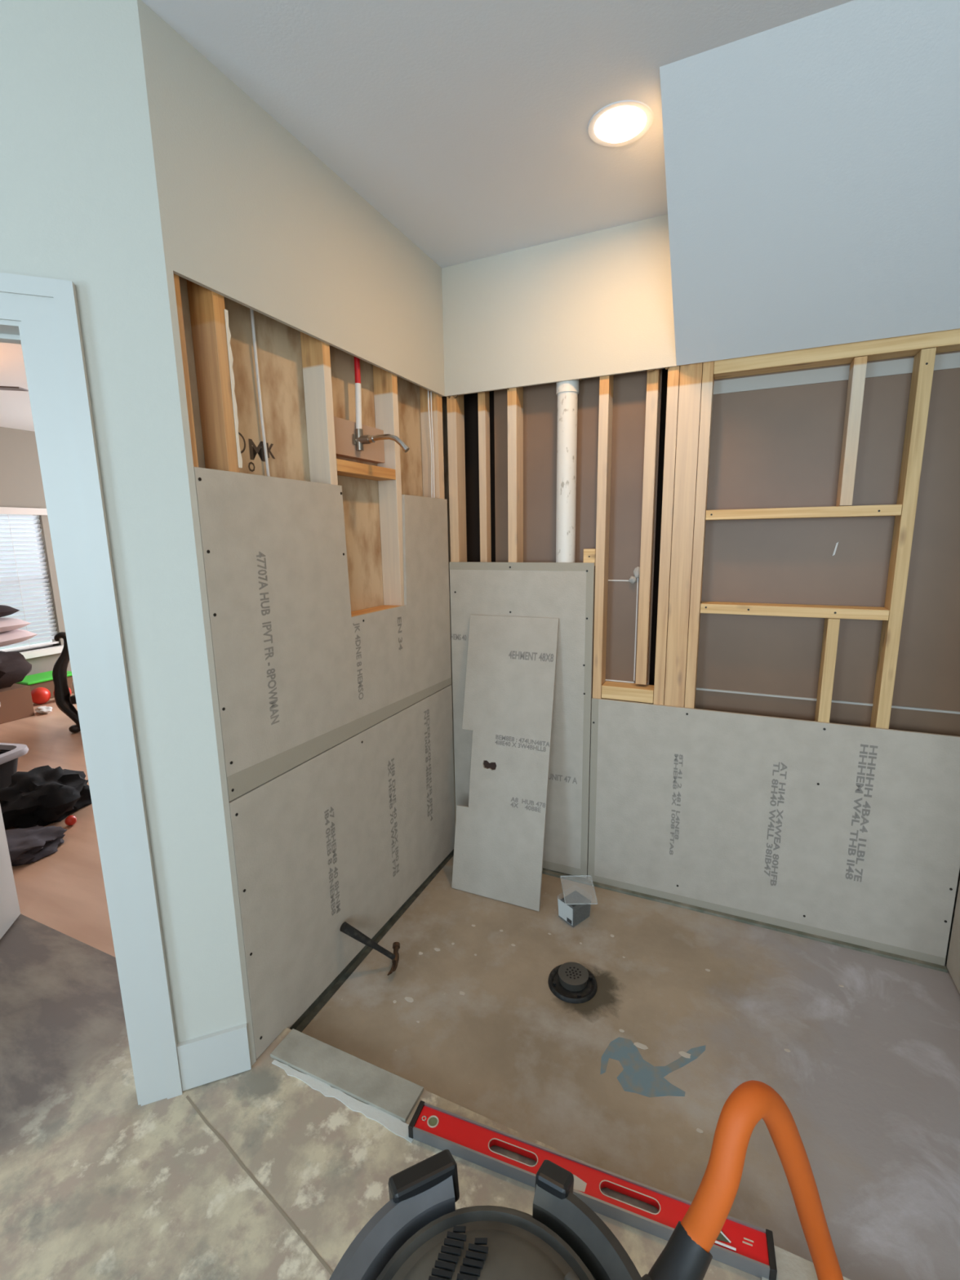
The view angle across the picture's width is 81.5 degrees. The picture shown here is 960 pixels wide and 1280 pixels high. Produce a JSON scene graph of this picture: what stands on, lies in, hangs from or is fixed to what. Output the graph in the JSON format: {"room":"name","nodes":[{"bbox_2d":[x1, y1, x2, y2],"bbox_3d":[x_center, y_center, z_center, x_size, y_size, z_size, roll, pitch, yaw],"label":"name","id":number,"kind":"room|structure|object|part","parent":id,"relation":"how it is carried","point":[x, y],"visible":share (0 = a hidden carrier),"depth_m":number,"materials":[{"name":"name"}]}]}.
{"room":"bathroom under renovation","nodes":[
{"label":"bathroom under renovation","id":0,"kind":"room"},
{"bbox_2d":[0,426,71,675],"bbox_3d":[-5.550,-0.497,4.422,0.120,2.790,8.100,4,12,24],"label":"wall","id":1,"kind":"structure","parent":0,"point":[21,486],"depth_m":5.88,"materials":[{"name":"beige paint"}]},
{"bbox_2d":[0,514,63,658],"bbox_3d":[-5.053,-0.507,5.418,0.190,1.570,1.695,4,12,24],"label":"window","id":2,"kind":"structure","parent":1,"relation":"in","point":[28,654],"depth_m":6.01,"materials":[{"name":"white plastic"}]},
{"bbox_2d":[0,506,58,651],"bbox_3d":[-5.034,-0.553,5.417,0.100,1.470,1.685,4,12,24],"label":"window blind","id":3,"kind":"object","parent":2,"relation":"attached to","point":[25,526],"visible":0.95,"depth_m":5.92,"materials":[{"name":"beige plastic"}]},
{"bbox_3d":[-4.845,-0.613,5.858,0.004,1.390,0.004,-8,13,-35],"label":"ladder cord","id":4,"kind":"part","parent":3,"relation":"part of","materials":[{"name":"white fabric"}]},
{"bbox_3d":[-5.061,0.160,5.551,0.030,0.020,1.575,4,12,24],"label":"rail","id":5,"kind":"part","parent":3,"relation":"part of","materials":[{"name":"white plastic"}]},
{"bbox_3d":[-5.028,0.231,5.549,0.160,0.070,1.695,4,12,24],"label":"sill","id":6,"kind":"part","parent":2,"relation":"part of","materials":[{"name":"white plastic"}]},
{"bbox_2d":[0,0,246,1043],"bbox_3d":[-1.732,0.056,1.148,2.120,2.790,0.115,-5,11,-20],"label":"wall","id":7,"kind":"structure","parent":0,"point":[79,204],"depth_m":1.31,"materials":[{"name":"grey paint"}]},
{"bbox_2d":[0,702,20,939],"bbox_3d":[-1.816,0.277,1.707,0.129,2.030,1.103,-4,11,-16],"label":"door","id":8,"kind":"structure","parent":7,"relation":"in","point":[10,911],"depth_m":2.32,"materials":[{"name":"grey paint"}]},
{"bbox_3d":[-1.861,0.280,1.694,0.035,2.030,1.103,-4,11,-16],"label":"panel","id":9,"kind":"part","parent":8,"relation":"part of","materials":[{"name":"grey paint"}]},
{"bbox_2d":[0,272,182,1106],"bbox_3d":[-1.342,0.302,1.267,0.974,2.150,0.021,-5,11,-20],"label":"trim","id":10,"kind":"structure","parent":7,"relation":"attached to","point":[46,309],"depth_m":1.36,"materials":[{"name":"grey wood"}]},
{"bbox_2d":[176,1022,251,1090],"bbox_3d":[-1.681,1.310,1.324,2.100,0.151,0.014,-5,11,-20],"label":"baseboard","id":11,"kind":"structure","parent":7,"relation":"attached to","point":[216,1055],"depth_m":1.64,"materials":[{"name":"grey"}]},
{"bbox_2d":[137,0,444,1066],"bbox_3d":[-0.439,-0.138,2.080,0.013,2.790,1.385,4,12,24],"label":"wall","id":12,"kind":"structure","parent":0,"point":[250,215],"depth_m":1.56,"materials":[{"name":"grey paint"}]},
{"bbox_2d":[193,466,451,801],"bbox_3d":[-0.434,-0.109,2.093,0.013,0.904,1.360,4,12,24],"label":"board","id":13,"kind":"object","parent":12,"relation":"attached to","point":[298,676],"visible":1,"depth_m":1.78,"materials":[{"name":"grey concrete"}]},
{"bbox_2d":[289,848,453,1031],"bbox_3d":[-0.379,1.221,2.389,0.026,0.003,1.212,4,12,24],"label":"trim","id":14,"kind":"structure","parent":12,"relation":"attached to","point":[322,1003],"depth_m":2.17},
{"bbox_2d":[542,867,947,972],"bbox_3d":[0.814,1.173,2.524,2.070,0.012,0.032,4,12,24],"label":"trim","id":15,"kind":"structure","parent":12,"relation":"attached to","point":[548,872],"depth_m":2.36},
{"bbox_2d":[178,275,455,822],"bbox_3d":[-0.467,-0.171,2.262,0.014,2.790,1.670,4,12,24],"label":"wall","id":16,"kind":"structure","parent":0,"point":[278,344],"depth_m":1.86,"materials":[{"name":"brown wood"}]},
{"bbox_2d":[249,308,270,476],"bbox_3d":[-0.655,-0.040,1.821,0.011,2.500,0.029,4,12,24],"label":"cable","id":17,"kind":"object","parent":16,"relation":"attached to","point":[251,310],"visible":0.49,"depth_m":1.68,"materials":[{"name":"white plastic"}]},
{"bbox_2d":[352,355,409,453],"bbox_3d":[-0.367,-1.010,1.986,0.214,0.664,0.059,4,12,24],"label":"supply pipe","id":18,"kind":"object","parent":16,"relation":"attached to","point":[359,439],"visible":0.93,"depth_m":2.04,"materials":[{"name":"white plastic"}]},
{"bbox_3d":[-0.336,-0.718,2.040,0.166,0.069,0.028,3,11,20],"label":"shower arm","id":19,"kind":"part","parent":18,"relation":"part of","materials":[{"name":"silver metal"}]},
{"bbox_2d":[0,693,850,1279],"bbox_3d":[-1.578,1.142,2.902,9.400,0.106,8.100,4,12,24],"label":"floor","id":20,"kind":"structure","parent":0,"point":[268,1171],"depth_m":1.48,"materials":[{"name":"concrete"}]},
{"bbox_2d":[0,742,28,788],"bbox_3d":[-3.248,0.880,3.255,0.780,0.338,0.740,1,11,11],"label":"laundry basket","id":21,"kind":"object","parent":20,"relation":"on","point":[10,753],"visible":0.76,"depth_m":3.41,"materials":[{"name":"black"}]},
{"bbox_2d":[0,683,34,724],"bbox_3d":[-4.474,0.600,5.015,0.432,0.285,0.570,4,12,24],"label":"cardboard box","id":22,"kind":"object","parent":20,"relation":"on","point":[15,700],"visible":0.8,"depth_m":5.07,"materials":[{"name":"brown cardboard"}]},
{"bbox_2d":[0,650,31,688],"bbox_3d":[-4.441,0.268,5.013,0.648,0.362,0.675,4,12,24],"label":"blanket","id":23,"kind":"object","parent":22,"relation":"on","point":[14,667],"visible":1,"depth_m":5.00,"materials":[{"name":"black fabric"}]},
{"bbox_2d":[0,629,37,646],"bbox_3d":[-4.463,0.007,5.013,0.480,0.140,0.680,4,12,24],"label":"pillow","id":24,"kind":"object","parent":23,"relation":"on","point":[8,637],"visible":0.84,"depth_m":5.05,"materials":[{"name":"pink fabric"}]},
{"bbox_2d":[0,617,31,632],"bbox_3d":[-4.481,-0.114,4.953,0.480,0.124,0.680,4,12,24],"label":"pillow","id":25,"kind":"object","parent":24,"relation":"on","point":[6,624],"visible":1,"depth_m":5.03,"materials":[{"name":"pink fabric"}]},
{"bbox_2d":[0,604,20,617],"bbox_3d":[-4.512,-0.229,4.867,0.480,0.124,0.680,4,12,24],"label":"cushion","id":26,"kind":"object","parent":25,"relation":"on","point":[5,611],"visible":1,"depth_m":4.98,"materials":[{"name":"black fabric"}]},
{"bbox_2d":[4,825,67,866],"bbox_3d":[-2.408,1.056,2.886,0.376,0.106,0.420,4,12,24],"label":"clothes","id":27,"kind":"object","parent":20,"relation":"on","point":[26,846],"visible":0.84,"depth_m":2.88,"materials":[{"name":"grey fabric"}]},
{"bbox_2d":[31,687,50,704],"bbox_3d":[-4.387,0.555,5.559,0.170,0.170,0.170,4,12,24],"label":"ball","id":28,"kind":"object","parent":20,"relation":"on","point":[40,695],"visible":0.88,"depth_m":5.51,"materials":[{"name":"red plastic"}]},
{"bbox_2d":[34,706,52,713],"bbox_3d":[-4.122,0.661,5.269,0.184,0.061,0.128,4,12,24],"label":"cloth","id":29,"kind":"object","parent":20,"relation":"on","point":[42,709],"visible":1,"depth_m":5.24,"materials":[{"name":"white fabric"}]},
{"bbox_2d":[16,670,72,698],"bbox_3d":[-4.561,0.480,5.843,0.360,0.218,0.480,4,12,24],"label":"bin","id":30,"kind":"object","parent":20,"relation":"on","point":[45,679],"visible":0.23,"depth_m":5.74,"materials":[{"name":"green plastic"}]},
{"bbox_2d":[0,764,91,829],"bbox_3d":[-2.585,0.902,3.294,0.544,0.265,0.496,-7,12,-30],"label":"bag","id":31,"kind":"object","parent":20,"relation":"on","point":[43,796],"visible":0.95,"depth_m":3.18,"materials":[{"name":"black plastic"}]},
{"bbox_2d":[52,631,80,733],"bbox_3d":[-3.245,0.213,5.015,0.847,1.011,0.787,-3,11,-13],"label":"carved armchair","id":32,"kind":"object","parent":20,"relation":"on","point":[64,701],"visible":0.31,"depth_m":4.68,"materials":[{"name":"black paint"}]},
{"bbox_3d":[-3.146,0.436,4.978,0.671,0.070,0.571,-3,11,-12],"label":"seat rail","id":33,"kind":"part","parent":32,"relation":"part of","materials":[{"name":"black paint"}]},
{"bbox_2d":[71,680,75,694],"bbox_3d":[-3.151,0.339,4.951,0.638,0.140,0.544,-3,11,-12],"label":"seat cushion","id":34,"kind":"object","parent":32,"relation":"on","point":[73,687],"depth_m":4.63,"materials":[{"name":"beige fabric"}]},
{"bbox_2d":[64,815,76,825],"bbox_3d":[-2.329,1.027,3.171,0.056,0.056,0.056,4,12,24],"label":"ball","id":35,"kind":"object","parent":20,"relation":"on","point":[71,820],"visible":1,"depth_m":3.15,"materials":[{"name":"red plastic"}]},
{"bbox_2d":[173,273,198,466],"bbox_3d":[-0.758,0.008,1.517,0.088,2.680,0.026,4,12,24],"label":"stud","id":36,"kind":"object","parent":20,"relation":"on","point":[176,281],"visible":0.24,"depth_m":1.38,"materials":[{"name":"brown wood"}]},
{"bbox_2d":[186,279,242,472],"bbox_3d":[-0.703,-0.015,1.632,0.092,2.680,0.046,4,12,24],"label":"stud","id":37,"kind":"object","parent":20,"relation":"on","point":[209,317],"visible":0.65,"depth_m":1.49,"materials":[{"name":"beige wood"}]},
{"bbox_2d":[270,1028,423,1122],"bbox_3d":[-0.408,1.299,1.678,0.492,0.012,0.100,4,12,24],"label":"shower curb","id":38,"kind":"object","parent":20,"relation":"on","point":[396,1095],"visible":1,"depth_m":1.66,"materials":[{"name":"grey concrete"}]},
{"bbox_2d":[328,1149,651,1279],"bbox_3d":[0.018,1.211,0.818,0.539,0.487,0.557,4,12,24],"label":"shop vacuum","id":39,"kind":"object","parent":20,"relation":"on","point":[420,1233],"visible":1,"depth_m":0.92,"materials":[{"name":"black plastic"}]},
{"bbox_3d":[0.008,1.047,0.776,0.476,0.146,0.476,4,12,24],"label":"lid","id":40,"kind":"part","parent":39,"relation":"part of","materials":[{"name":"black plastic"}]},
{"bbox_3d":[0.136,1.002,0.734,0.079,0.048,0.264,2,11,14],"label":"lid handle","id":41,"kind":"part","parent":39,"relation":"part of","materials":[{"name":"black plastic"}]},
{"bbox_2d":[408,1100,777,1279],"bbox_3d":[0.233,1.333,1.375,0.880,0.037,0.076,3,11,20],"label":"spirit level","id":42,"kind":"object","parent":20,"relation":"on","point":[749,1248],"visible":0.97,"depth_m":1.35,"materials":[{"name":"red metal"}]},
{"bbox_3d":[0.245,1.327,1.407,0.854,0.035,0.005,3,11,20],"label":"rail","id":43,"kind":"part","parent":42,"relation":"part of","materials":[{"name":"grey metal"}]},
{"bbox_3d":[0.535,1.335,1.258,0.078,0.004,0.053,4,12,24],"label":"vial frame","id":44,"kind":"part","parent":42,"relation":"part of","materials":[{"name":"white plastic"}]},
{"bbox_2d":[647,1080,843,1279],"bbox_3d":[0.814,1.097,0.829,1.066,0.684,0.433,4,12,24],"label":"hose","id":45,"kind":"object","parent":20,"relation":"on","point":[686,1255],"visible":1,"depth_m":0.90,"materials":[{"name":"orange plastic"},{"name":"black plastic"}]},
{"bbox_2d":[0,0,853,431],"bbox_3d":[-1.484,-1.617,2.324,9.100,0.060,8.100,4,12,24],"label":"ceiling","id":46,"kind":"structure","parent":0,"point":[464,124],"depth_m":1.48,"materials":[{"name":"white paint"}]},
{"bbox_2d":[0,386,28,391],"bbox_3d":[-3.426,-1.497,3.119,1.335,0.410,1.365,4,12,24],"label":"ceiling fan","id":47,"kind":"object","parent":46,"relation":"hanging from","point":[2,388],"visible":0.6,"depth_m":3.29,"materials":[{"name":"grey"}]},
{"bbox_2d":[587,100,653,146],"bbox_3d":[0.403,-1.473,1.602,0.184,0.016,0.184,4,12,24],"label":"recessed light","id":48,"kind":"object","parent":46,"relation":"in","point":[623,122],"visible":1,"depth_m":1.58,"materials":[{"name":"white plastic"}]},
{"bbox_2d":[441,213,676,398],"bbox_3d":[0.294,-1.333,2.291,1.000,0.540,0.013,4,12,24],"label":"wall","id":49,"kind":"structure","parent":0,"point":[597,304],"depth_m":2.26,"materials":[{"name":"grey paint"}]},
{"bbox_2d":[463,368,667,703],"bbox_3d":[0.937,-0.245,2.544,2.500,2.790,0.020,4,12,24],"label":"wall","id":50,"kind":"structure","parent":0,"point":[470,401],"depth_m":2.82,"materials":[{"name":"black"}]},
{"bbox_2d":[301,855,959,1279],"bbox_3d":[0.586,1.301,2.024,2.320,0.052,1.335,4,12,24],"label":"floor","id":51,"kind":"structure","parent":0,"point":[634,1080],"depth_m":1.81,"materials":[{"name":"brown concrete"}]},
{"bbox_2d":[300,331,337,484],"bbox_3d":[-0.531,-0.087,2.007,0.088,2.680,0.038,4,12,24],"label":"stud","id":52,"kind":"object","parent":51,"relation":"on","point":[316,359],"visible":0.2,"depth_m":1.86,"materials":[{"name":"beige wood"}]},
{"bbox_2d":[228,684,455,1058],"bbox_3d":[-0.421,0.775,2.258,0.013,0.885,1.360,4,12,24],"label":"board","id":53,"kind":"object","parent":52,"relation":"attached to","point":[349,833],"visible":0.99,"depth_m":2.02,"materials":[{"name":"grey concrete"}]},
{"bbox_2d":[333,416,384,463],"bbox_3d":[-0.478,-0.746,2.084,0.039,0.125,0.366,4,12,24],"label":"block","id":54,"kind":"object","parent":52,"relation":"attached to","point":[374,452],"visible":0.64,"depth_m":2.06,"materials":[{"name":"beige wood"}]},
{"bbox_2d":[336,458,395,480],"bbox_3d":[-0.455,-0.636,2.094,0.088,0.040,0.366,4,12,24],"label":"block","id":55,"kind":"object","parent":52,"relation":"attached to","point":[344,468],"visible":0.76,"depth_m":2.07,"materials":[{"name":"brown wood"}]},
{"bbox_2d":[351,604,399,616],"bbox_3d":[-0.446,-0.096,2.195,0.088,0.038,0.366,4,12,24],"label":"block","id":56,"kind":"object","parent":52,"relation":"attached to","point":[354,613],"visible":0.3,"depth_m":2.21,"materials":[{"name":"brown wood"}]},
{"bbox_2d":[339,921,399,975],"bbox_3d":[-0.414,1.140,2.123,0.203,0.218,0.137,-1,11,-1],"label":"hammer","id":57,"kind":"object","parent":51,"relation":"on","point":[345,927],"visible":1,"depth_m":2.09,"materials":[{"name":"black metal"}]},
{"bbox_3d":[-0.416,1.139,2.095,0.205,0.207,0.035,-4,11,-16],"label":"handle","id":58,"kind":"part","parent":57,"relation":"part of","materials":[{"name":"black rubber"}]},
{"bbox_2d":[373,364,404,605],"bbox_3d":[-0.362,-0.158,2.372,0.088,2.680,0.038,4,12,24],"label":"stud","id":59,"kind":"object","parent":51,"relation":"on","point":[385,383],"visible":0.23,"depth_m":2.27,"materials":[{"name":"beige wood"}]},
{"bbox_2d":[419,386,444,498],"bbox_3d":[-0.210,-0.222,2.702,0.088,2.680,0.050,4,12,24],"label":"stud","id":60,"kind":"object","parent":51,"relation":"on","point":[437,402],"visible":0.03,"depth_m":2.55,"materials":[{"name":"beige wood"}]},
{"bbox_2d":[427,390,432,497],"bbox_3d":[-0.213,-0.298,2.621,0.011,2.300,0.015,4,12,24],"label":"cable","id":61,"kind":"object","parent":60,"relation":"attached to","point":[428,390],"visible":0.38,"depth_m":2.51,"materials":[{"name":"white plastic"}]},
{"bbox_2d":[430,391,435,497],"bbox_3d":[-0.205,-0.301,2.635,0.007,2.300,0.014,4,12,24],"label":"cable","id":62,"kind":"object","parent":60,"relation":"attached to","point":[430,391],"visible":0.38,"depth_m":2.52,"materials":[{"name":"white plastic"}]},
{"bbox_2d":[446,394,466,561],"bbox_3d":[-0.100,-0.231,2.743,0.046,2.680,0.088,4,12,24],"label":"stud","id":63,"kind":"object","parent":51,"relation":"on","point":[455,411],"visible":0.24,"depth_m":2.62,"materials":[{"name":"beige wood"}]},
{"bbox_2d":[477,391,491,562],"bbox_3d":[0.030,-0.226,2.705,0.036,2.680,0.051,4,12,24],"label":"stud","id":64,"kind":"object","parent":51,"relation":"on","point":[483,398],"visible":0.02,"depth_m":2.59,"materials":[{"name":"beige wood"}]},
{"bbox_2d":[451,614,559,911],"bbox_3d":[0.110,0.538,2.564,0.443,1.267,0.297,4,12,24],"label":"board","id":65,"kind":"object","parent":51,"relation":"on","point":[499,846],"visible":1,"depth_m":2.55,"materials":[{"name":"grey concrete"}]},
{"bbox_2d":[506,386,523,562],"bbox_3d":[0.169,-0.213,2.622,0.042,2.680,0.088,4,12,24],"label":"stud","id":66,"kind":"object","parent":51,"relation":"on","point":[515,395],"visible":0.24,"depth_m":2.50,"materials":[{"name":"beige wood"}]},
{"bbox_2d":[448,561,594,878],"bbox_3d":[0.183,0.382,2.673,0.700,1.496,0.014,4,12,24],"label":"board","id":67,"kind":"object","parent":66,"relation":"attached to","point":[564,592],"visible":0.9,"depth_m":2.59,"materials":[{"name":"beige concrete"}]},
{"bbox_2d":[555,379,579,562],"bbox_3d":[0.385,-0.198,2.525,0.096,2.680,0.096,4,12,24],"label":"vent pipe","id":68,"kind":"object","parent":51,"relation":"on","point":[567,392],"visible":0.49,"depth_m":2.39,"materials":[{"name":"white plastic"}]},
{"bbox_2d":[547,961,597,1003],"bbox_3d":[0.342,1.254,2.060,0.180,0.038,0.180,4,12,24],"label":"floor drain","id":69,"kind":"object","parent":51,"relation":"on","point":[571,982],"visible":1,"depth_m":2.04,"materials":[{"name":"black plastic"}]},
{"bbox_2d":[557,890,591,927],"bbox_3d":[0.408,1.152,2.412,0.125,0.103,0.096,-10,14,-39],"label":"plastic tub","id":70,"kind":"object","parent":51,"relation":"on","point":[574,908],"visible":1,"depth_m":2.39,"materials":[{"name":"white plastic"}]},
{"bbox_2d":[592,374,613,698],"bbox_3d":[0.535,-0.188,2.458,0.039,2.680,0.088,4,12,24],"label":"stud","id":71,"kind":"object","parent":51,"relation":"on","point":[606,383],"visible":0.51,"depth_m":2.38,"materials":[{"name":"beige wood"}]},
{"bbox_2d":[583,548,595,565],"bbox_3d":[0.478,-0.359,2.422,0.051,0.072,0.038,4,12,24],"label":"block","id":72,"kind":"object","parent":71,"relation":"attached to","point":[589,554],"visible":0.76,"depth_m":2.40,"materials":[{"name":"beige wood"}]},
{"bbox_2d":[601,680,653,703],"bbox_3d":[0.662,0.230,2.480,0.222,0.058,0.088,4,12,24],"label":"block","id":73,"kind":"object","parent":71,"relation":"attached to","point":[610,690],"visible":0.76,"depth_m":2.45,"materials":[{"name":"beige wood"}]},
{"bbox_2d":[635,368,660,684],"bbox_3d":[0.703,-0.653,2.308,0.045,1.715,0.056,4,12,24],"label":"stud","id":74,"kind":"object","parent":73,"relation":"on","point":[653,379],"visible":0.56,"depth_m":2.32,"materials":[{"name":"beige wood"}]},
{"bbox_2d":[653,365,679,705],"bbox_3d":[0.777,-0.171,2.349,0.042,2.680,0.088,4,12,24],"label":"stud","id":75,"kind":"object","parent":51,"relation":"on","point":[673,373],"visible":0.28,"depth_m":2.26,"materials":[{"name":"beige wood"}]},
{"bbox_2d":[664,362,702,706],"bbox_3d":[0.835,-0.167,2.324,0.080,2.680,0.086,4,12,24],"label":"stud","id":76,"kind":"object","parent":51,"relation":"on","point":[691,375],"visible":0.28,"depth_m":2.23,"materials":[{"name":"beige wood"}]},
{"bbox_2d":[684,360,714,708],"bbox_3d":[0.890,-0.163,2.298,0.038,2.680,0.088,4,12,24],"label":"stud","id":77,"kind":"object","parent":51,"relation":"on","point":[708,377],"visible":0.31,"depth_m":2.21,"materials":[{"name":"beige wood"}]},
{"bbox_2d":[587,697,959,965],"bbox_3d":[1.130,0.745,2.305,1.362,0.900,0.014,4,12,24],"label":"board","id":78,"kind":"object","parent":77,"relation":"attached to","point":[849,833],"visible":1,"depth_m":2.25,"materials":[{"name":"beige concrete"}]},
{"bbox_2d":[814,617,839,722],"bbox_3d":[1.343,0.549,2.227,0.038,1.292,0.088,4,12,24],"label":"stud","id":79,"kind":"object","parent":51,"relation":"on","point":[831,626],"visible":0.44,"depth_m":2.11,"materials":[{"name":"beige wood"}]},
{"bbox_2d":[870,347,936,728],"bbox_3d":[1.506,0.116,2.067,0.040,2.197,0.089,4,12,24],"label":"stud","id":80,"kind":"object","parent":51,"relation":"on","point":[924,360],"visible":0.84,"depth_m":1.95,"materials":[{"name":"beige wood"}]},
{"bbox_2d":[700,601,889,620],"bbox_3d":[1.197,-0.116,2.165,0.631,0.038,0.089,4,12,24],"label":"block","id":81,"kind":"object","parent":80,"relation":"attached to","point":[877,613],"visible":1,"depth_m":2.12,"materials":[{"name":"beige wood"}]},
{"bbox_2d":[705,504,902,519],"bbox_3d":[1.191,-0.478,2.098,0.631,0.037,0.089,4,12,24],"label":"block","id":82,"kind":"object","parent":80,"relation":"attached to","point":[886,509],"visible":1,"depth_m":2.05,"materials":[{"name":"beige wood"}]},
{"bbox_2d":[835,355,867,506],"bbox_3d":[1.323,-0.732,1.988,0.038,0.495,0.088,4,12,24],"label":"stud","id":83,"kind":"object","parent":82,"relation":"on","point":[857,372],"visible":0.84,"depth_m":1.96,"materials":[{"name":"beige wood"}]},
{"bbox_2d":[713,328,959,379],"bbox_3d":[1.324,-1.017,1.933,0.942,0.081,0.088,4,12,24],"label":"header board","id":84,"kind":"object","parent":80,"relation":"on","point":[948,340],"visible":0.51,"depth_m":1.94,"materials":[{"name":"beige wood"}]},
{"bbox_2d":[493,350,959,859],"bbox_3d":[0.985,-0.199,2.292,2.000,2.790,0.037,4,12,24],"label":"wall","id":85,"kind":"structure","parent":0,"point":[776,441],"depth_m":2.16,"materials":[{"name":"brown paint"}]},
{"bbox_2d":[659,0,959,365],"bbox_3d":[1.091,-1.214,1.554,1.070,0.528,0.713,4,12,24],"label":"wall","id":86,"kind":"structure","parent":0,"point":[812,162],"depth_m":1.54,"materials":[{"name":"white paint"}]},
{"bbox_2d":[945,869,959,963],"bbox_3d":[1.610,-0.046,1.421,0.102,2.790,1.500,4,12,24],"label":"wall","id":87,"kind":"structure","parent":0,"point":[958,880],"depth_m":2.10,"materials":[{"name":"grey paint"}]},
{"bbox_2d":[946,880,959,993],"bbox_3d":[1.510,0.891,1.485,0.012,0.897,1.188,4,12,24],"label":"board","id":88,"kind":"object","parent":87,"relation":"attached to","point":[953,965],"visible":1,"depth_m":2.03,"materials":[{"name":"grey concrete"}]}
]}

